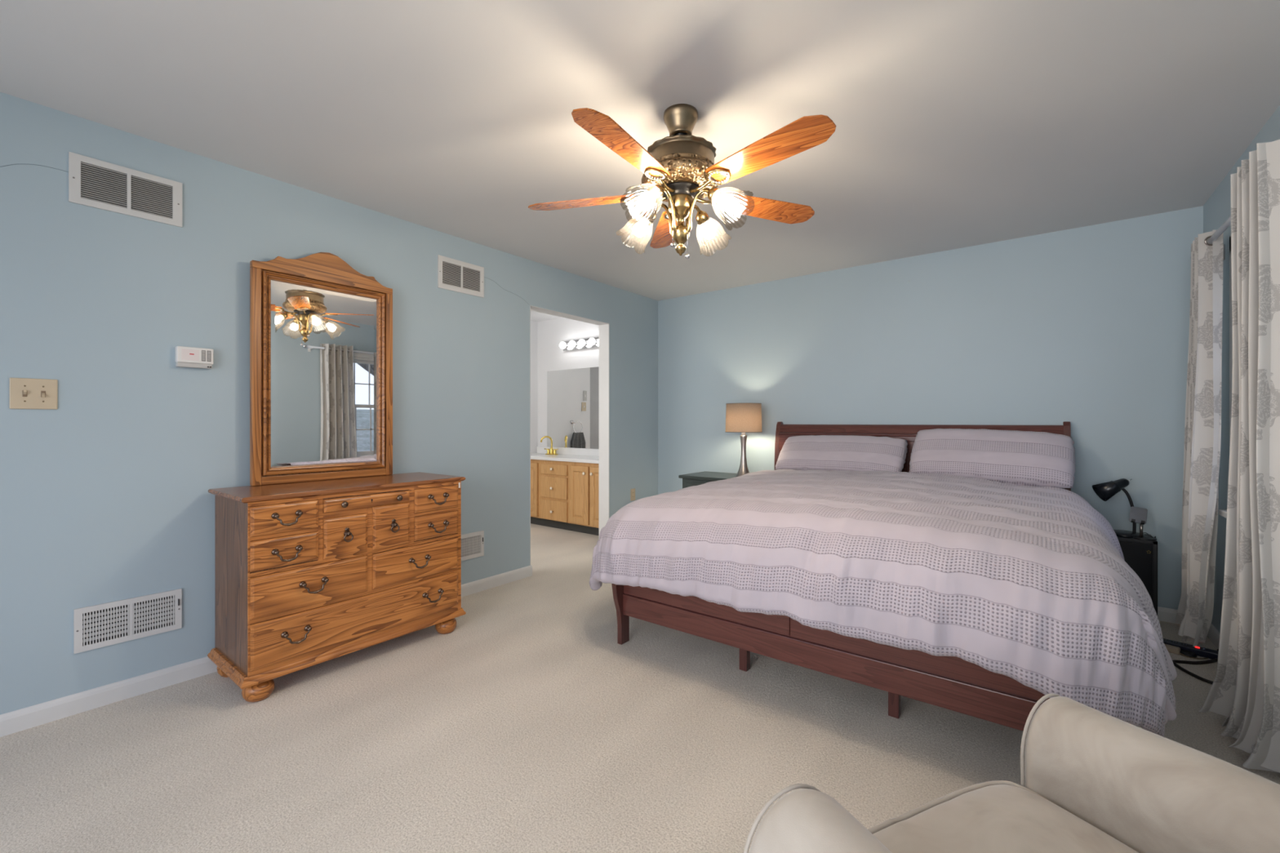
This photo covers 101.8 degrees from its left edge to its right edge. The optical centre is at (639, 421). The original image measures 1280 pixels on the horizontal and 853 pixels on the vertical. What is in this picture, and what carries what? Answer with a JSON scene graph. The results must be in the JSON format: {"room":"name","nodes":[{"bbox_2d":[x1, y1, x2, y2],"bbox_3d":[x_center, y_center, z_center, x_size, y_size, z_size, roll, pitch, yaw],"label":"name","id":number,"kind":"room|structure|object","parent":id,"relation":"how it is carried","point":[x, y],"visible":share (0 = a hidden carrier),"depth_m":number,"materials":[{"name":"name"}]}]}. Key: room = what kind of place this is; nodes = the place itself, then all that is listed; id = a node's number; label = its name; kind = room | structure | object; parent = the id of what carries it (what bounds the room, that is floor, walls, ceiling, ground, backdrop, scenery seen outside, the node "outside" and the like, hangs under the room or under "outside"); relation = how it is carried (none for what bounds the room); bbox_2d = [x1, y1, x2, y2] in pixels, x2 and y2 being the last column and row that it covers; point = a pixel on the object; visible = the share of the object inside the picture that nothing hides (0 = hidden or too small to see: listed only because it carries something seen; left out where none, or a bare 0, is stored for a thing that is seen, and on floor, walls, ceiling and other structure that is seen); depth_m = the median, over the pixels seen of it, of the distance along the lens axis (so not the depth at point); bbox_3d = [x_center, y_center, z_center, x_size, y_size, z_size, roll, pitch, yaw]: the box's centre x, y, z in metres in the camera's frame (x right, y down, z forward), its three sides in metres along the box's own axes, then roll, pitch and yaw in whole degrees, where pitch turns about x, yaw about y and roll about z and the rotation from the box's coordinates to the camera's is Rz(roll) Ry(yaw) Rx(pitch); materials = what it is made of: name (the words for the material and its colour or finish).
{"room":"bedroom","nodes":[
{"label":"bedroom","id":0,"kind":"room"},
{"bbox_2d":[0,92,657,715],"bbox_3d":[-1.734,-0.030,2.966,0.121,2.440,6.392,0,0,38],"label":"wall","id":1,"kind":"structure","parent":0,"point":[105,497],"depth_m":2.37,"materials":[{"name":"blue paint"}]},
{"bbox_2d":[8,377,57,409],"bbox_3d":[-2.364,-0.109,2.029,0.023,0.120,0.123,0,0,38],"label":"light switch","id":2,"kind":"object","parent":1,"relation":"attached to","point":[24,393],"visible":1,"depth_m":2.03,"materials":[{"name":"beige plastic"}]},
{"bbox_2d":[68,151,182,227],"bbox_3d":[-2.205,-0.993,2.244,0.011,0.201,0.351,0,0,38],"label":"air vent","id":3,"kind":"object","parent":1,"relation":"in","point":[92,182],"visible":1,"depth_m":2.23,"materials":[{"name":"grey plastic"}]},
{"bbox_2d":[73,588,182,653],"bbox_3d":[-2.200,0.854,2.247,0.016,0.180,0.335,0,0,38],"label":"air vent","id":4,"kind":"object","parent":1,"relation":"in","point":[104,624],"visible":1,"depth_m":2.24,"materials":[{"name":"grey plastic"}]},
{"bbox_2d":[175,346,213,368],"bbox_3d":[-2.062,-0.297,2.409,0.038,0.092,0.132,0,0,38],"label":"thermostat","id":5,"kind":"object","parent":1,"relation":"attached to","point":[185,357],"visible":1,"depth_m":2.40,"materials":[{"name":"white plastic"}]},
{"bbox_2d":[0,564,532,737],"bbox_3d":[-2.233,1.150,2.208,0.013,0.080,4.582,0,0,38],"label":"baseboard","id":6,"kind":"structure","parent":1,"relation":"attached to","point":[30,717],"depth_m":2.22,"materials":[{"name":"white paint"}]},
{"bbox_2d":[437,254,484,297],"bbox_3d":[-1.212,-0.985,3.537,0.011,0.213,0.352,0,0,38],"label":"air vent","id":7,"kind":"object","parent":1,"relation":"in","point":[455,275],"visible":1,"depth_m":3.53,"materials":[{"name":"grey plastic"}]},
{"bbox_2d":[461,530,484,560],"bbox_3d":[-1.205,0.858,3.542,0.016,0.177,0.335,0,0,38],"label":"air vent","id":8,"kind":"object","parent":1,"relation":"in","point":[472,544],"visible":0.59,"depth_m":3.60,"materials":[{"name":"grey plastic"}]},
{"bbox_2d":[529,305,608,565],"bbox_3d":[-0.614,0.145,4.425,0.124,2.090,0.930,0,0,38],"label":"trim","id":9,"kind":"structure","parent":1,"relation":"attached to","point":[603,326],"depth_m":4.78,"materials":[{"name":"white paint"}]},
{"bbox_2d":[630,488,635,501],"bbox_3d":[-0.067,0.705,5.031,0.010,0.115,0.070,0,0,38],"label":"wall outlet","id":10,"kind":"object","parent":1,"relation":"attached to","point":[632,491],"visible":1,"depth_m":5.02,"materials":[{"name":"beige plastic"}]},
{"bbox_2d":[530,320,537,453],"bbox_3d":[-2.482,-0.040,5.059,0.100,2.460,3.800,0,0,38],"label":"wall","id":11,"kind":"structure","parent":0,"point":[534,325],"depth_m":6.49,"materials":[{"name":"white paint"}]},
{"bbox_2d":[530,310,561,321],"bbox_3d":[-2.380,-1.302,4.980,3.358,0.095,3.800,0,0,38],"label":"ceiling","id":12,"kind":"structure","parent":0,"point":[535,316],"depth_m":6.23,"materials":[{"name":"white paint"}]},
{"bbox_2d":[0,0,1279,300],"bbox_3d":[-0.139,-1.300,1.665,3.994,0.100,6.512,0,0,38],"label":"ceiling","id":13,"kind":"structure","parent":0,"point":[959,123],"depth_m":2.01,"materials":[{"name":"paint"}]},
{"bbox_2d":[528,103,835,258],"bbox_3d":[0.157,-0.951,2.070,1.262,0.599,1.242,0,0,38],"label":"ceiling fan","id":14,"kind":"object","parent":13,"relation":"hanging from","point":[678,169],"visible":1,"depth_m":1.99,"materials":[{"name":"brown wood"}]},
{"bbox_2d":[0,523,1279,852],"bbox_3d":[-1.394,1.250,2.886,7.472,0.120,6.920,0,0,38],"label":"floor","id":15,"kind":"structure","parent":0,"point":[526,726],"depth_m":1.92,"materials":[{"name":"beige carpet"}]},
{"bbox_2d":[207,471,466,702],"bbox_3d":[-1.497,0.752,2.693,0.518,0.876,1.056,0,0,38],"label":"dresser","id":16,"kind":"object","parent":15,"relation":"on","point":[308,574],"visible":1,"depth_m":2.42,"materials":[{"name":"brown wood"}]},
{"bbox_2d":[249,252,392,485],"bbox_3d":[-1.689,-0.300,2.817,0.040,1.227,0.695,0,0,38],"label":"dresser mirror","id":17,"kind":"object","parent":16,"relation":"on","point":[321,328],"visible":1,"depth_m":2.78,"materials":[{"name":"brown wood"}]},
{"bbox_2d":[271,279,377,467],"bbox_3d":[-1.691,-0.241,2.818,0.002,0.951,0.538,0,0,38],"label":"mirror glass","id":18,"kind":"object","parent":17,"relation":"attached to","point":[324,338],"depth_m":2.80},
{"bbox_2d":[530,459,599,535],"bbox_3d":[-0.747,0.809,5.829,1.685,0.762,0.460,0,0,38],"label":"vanity cabinet","id":19,"kind":"object","parent":15,"relation":"on","point":[565,495],"visible":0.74,"depth_m":5.64,"materials":[{"name":"brown wood"}]},
{"bbox_2d":[530,446,599,463],"bbox_3d":[-0.748,0.369,5.835,1.695,0.118,0.455,0,0,38],"label":"countertop","id":20,"kind":"structure","parent":19,"relation":"on","point":[567,455],"depth_m":5.95,"materials":[{"name":"white stone"}]},
{"bbox_2d":[530,453,554,456],"bbox_3d":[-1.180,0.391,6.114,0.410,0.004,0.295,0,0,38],"label":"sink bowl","id":21,"kind":"object","parent":20,"relation":"on","point":[531,455],"depth_m":6.12,"materials":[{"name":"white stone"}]},
{"bbox_2d":[540,435,558,455],"bbox_3d":[-1.063,0.280,6.201,0.234,0.226,0.105,0,0,18],"label":"faucet","id":22,"kind":"object","parent":20,"relation":"on","point":[552,451],"visible":1,"depth_m":6.18,"materials":[{"name":"gold metal"}]},
{"bbox_2d":[678,471,736,488],"bbox_3d":[0.711,0.832,4.619,0.590,0.716,0.477,0,0,38],"label":"nightstand","id":23,"kind":"object","parent":15,"relation":"on","point":[700,477],"visible":0.09,"depth_m":4.57,"materials":[{"name":"black paint"}]},
{"bbox_2d":[725,403,762,476],"bbox_3d":[0.894,0.158,4.489,0.316,0.632,0.316,0,0,38],"label":"table lamp","id":24,"kind":"object","parent":23,"relation":"on","point":[743,418],"visible":0.94,"depth_m":4.37,"materials":[{"name":"beige fabric"}]},
{"bbox_2d":[611,421,1071,732],"bbox_3d":[1.309,0.594,3.059,1.966,1.192,2.277,0,0,38],"label":"bed","id":25,"kind":"object","parent":15,"relation":"on","point":[953,683],"visible":0.34,"depth_m":2.16,"materials":[{"name":"brown wood"}]},
{"bbox_3d":[1.310,0.680,3.060,1.880,0.440,2.020,0,0,38],"label":"mattress","id":26,"kind":"object","parent":25,"relation":"on","visible":0},
{"bbox_2d":[775,435,907,471],"bbox_3d":[1.510,0.253,3.959,0.936,0.297,0.317,0,0,38],"label":"pillow","id":27,"kind":"object","parent":26,"relation":"on","point":[805,452],"visible":0.9,"depth_m":3.87,"materials":[{"name":"grey fabric"}]},
{"bbox_2d":[589,469,1177,737],"bbox_3d":[1.137,0.634,2.854,2.404,0.606,1.990,0,0,38],"label":"duvet","id":28,"kind":"object","parent":26,"relation":"on","point":[1034,587],"visible":0.99,"depth_m":1.95,"materials":[{"name":"purple fabric"}]},
{"bbox_2d":[908,428,1075,488],"bbox_3d":[2.245,0.223,3.367,0.883,0.353,0.339,0,0,38],"label":"pillow","id":29,"kind":"object","parent":28,"relation":"on","point":[1022,458],"visible":0.94,"depth_m":3.26,"materials":[{"name":"grey fabric"}]},
{"bbox_2d":[743,693,1279,852],"bbox_3d":[0.701,0.775,0.665,0.895,0.830,0.772,0,0,-24],"label":"armchair","id":30,"kind":"object","parent":15,"relation":"on","point":[1096,781],"visible":1,"depth_m":0.91,"materials":[{"name":"beige fabric"}]},
{"bbox_2d":[872,784,1138,852],"bbox_3d":[0.676,0.801,0.722,0.504,0.179,0.632,0,0,-24],"label":"seat cushion","id":31,"kind":"object","parent":30,"relation":"on","point":[975,818],"depth_m":0.94,"materials":[{"name":"beige fabric"}]},
{"bbox_2d":[1116,533,1157,615],"bbox_3d":[2.873,0.933,3.128,0.316,0.513,0.234,0,0,38],"label":"nightstand","id":32,"kind":"object","parent":15,"relation":"on","point":[1140,555],"visible":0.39,"depth_m":2.97,"materials":[{"name":"paint"}]},
{"bbox_2d":[1092,478,1145,537],"bbox_3d":[2.870,0.506,3.129,0.252,0.341,0.180,0,0,22],"label":"desk lamp","id":33,"kind":"object","parent":32,"relation":"on","point":[1105,491],"visible":0.87,"depth_m":3.08,"materials":[{"name":"black metal"}]},
{"bbox_2d":[1128,506,1156,540],"bbox_3d":[2.913,0.586,3.013,0.120,0.181,0.124,0,0,38],"label":"phone stand","id":34,"kind":"object","parent":32,"relation":"on","point":[1137,515],"visible":0.99,"depth_m":3.01,"materials":[{"name":"silver metal"}]},
{"bbox_2d":[1164,644,1208,659],"bbox_3d":[2.788,1.175,2.659,0.202,0.030,0.087,0,0,38],"label":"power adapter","id":35,"kind":"object","parent":15,"relation":"on","point":[1172,649],"visible":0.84,"depth_m":2.67,"materials":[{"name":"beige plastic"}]},
{"bbox_2d":[1179,649,1196,657],"bbox_3d":[2.791,1.181,2.648,0.064,0.018,0.064,0,0,38],"label":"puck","id":36,"kind":"object","parent":15,"relation":"on","point":[1187,653],"visible":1,"depth_m":2.63,"materials":[{"name":"black plastic"}]},
{"bbox_2d":[1163,638,1218,659],"bbox_3d":[2.808,1.169,2.713,0.054,0.043,0.300,0,0,-38],"label":"power strip","id":37,"kind":"object","parent":15,"relation":"on","point":[1199,651],"visible":0.6,"depth_m":2.65,"materials":[{"name":"black plastic"}]},
{"bbox_2d":[1172,648,1218,684],"bbox_3d":[2.736,1.181,2.539,0.209,0.018,0.558,0,0,42],"label":"power cable","id":38,"kind":"object","parent":15,"relation":"on","point":[1213,660],"visible":0.73,"depth_m":2.55,"materials":[{"name":"black rubber"}]},
{"bbox_2d":[537,205,1203,609],"bbox_3d":[0.431,-0.040,5.263,7.472,2.460,0.128,0,0,38],"label":"wall","id":39,"kind":"structure","parent":0,"point":[1087,327],"depth_m":3.70,"materials":[{"name":"blue paint"}]},
{"bbox_2d":[537,446,599,456],"bbox_3d":[-0.616,0.351,6.007,1.695,0.083,0.021,0,0,38],"label":"backsplash","id":40,"kind":"structure","parent":39,"relation":"attached to","point":[562,451],"depth_m":6.13,"materials":[{"name":"white stone"}]},
{"bbox_2d":[546,366,599,448],"bbox_3d":[-0.567,-0.158,5.978,1.462,0.935,0.009,0,0,38],"label":"bathroom mirror","id":41,"kind":"object","parent":39,"relation":"attached to","point":[572,394],"visible":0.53,"depth_m":6.14,"materials":[{"name":"clear glass"}]},
{"bbox_2d":[559,337,599,351],"bbox_3d":[-0.573,-0.902,5.904,0.930,0.115,0.132,0,0,38],"label":"vanity light","id":42,"kind":"object","parent":39,"relation":"attached to","point":[588,343],"visible":0.67,"depth_m":6.00,"materials":[{"name":"white glass"}]},
{"bbox_2d":[1157,606,1181,624],"bbox_3d":[1.719,1.150,4.184,3.874,0.080,0.013,0,0,38],"label":"baseboard","id":43,"kind":"structure","parent":39,"relation":"attached to","point":[1166,615],"depth_m":3.09,"materials":[{"name":"white paint"}]},
{"bbox_2d":[1203,105,1279,632],"bbox_3d":[1.397,-0.030,0.486,0.120,2.440,6.272,0,0,38],"label":"wall","id":44,"kind":"structure","parent":0,"point":[1217,209],"depth_m":2.66,"materials":[{"name":"blue paint"}]},
{"bbox_2d":[1190,215,1231,260],"bbox_3d":[2.510,-0.870,2.123,0.110,0.080,1.619,0,0,38],"label":"curtain rod","id":45,"kind":"object","parent":44,"relation":"attached to","point":[1227,223],"visible":0.23,"depth_m":2.39,"materials":[{"name":"silver metal"}]},
{"bbox_2d":[1174,229,1223,647],"bbox_3d":[2.825,0.101,2.644,0.153,2.060,0.355,0,0,38],"label":"curtain","id":46,"kind":"object","parent":45,"relation":"hanging from","point":[1202,426],"visible":0.99,"depth_m":2.56,"materials":[{"name":"white fabric"}]},
{"bbox_2d":[1198,139,1279,773],"bbox_3d":[2.220,0.116,1.871,0.219,2.113,0.498,0,0,38],"label":"curtain","id":47,"kind":"object","parent":45,"relation":"hanging from","point":[1245,689],"visible":1,"depth_m":1.80,"materials":[{"name":"white fabric"}]},
{"bbox_2d":[1207,623,1219,648],"bbox_3d":[1.344,1.150,0.526,0.013,0.080,6.272,0,0,38],"label":"baseboard","id":48,"kind":"structure","parent":44,"relation":"attached to","point":[1213,634],"depth_m":2.78,"materials":[{"name":"white paint"}]},
{"bbox_2d":[1218,235,1232,518],"bbox_3d":[2.596,-0.188,2.092,0.165,1.435,1.080,0,0,38],"label":"window","id":49,"kind":"structure","parent":44,"relation":"in","point":[1223,513],"depth_m":2.52,"materials":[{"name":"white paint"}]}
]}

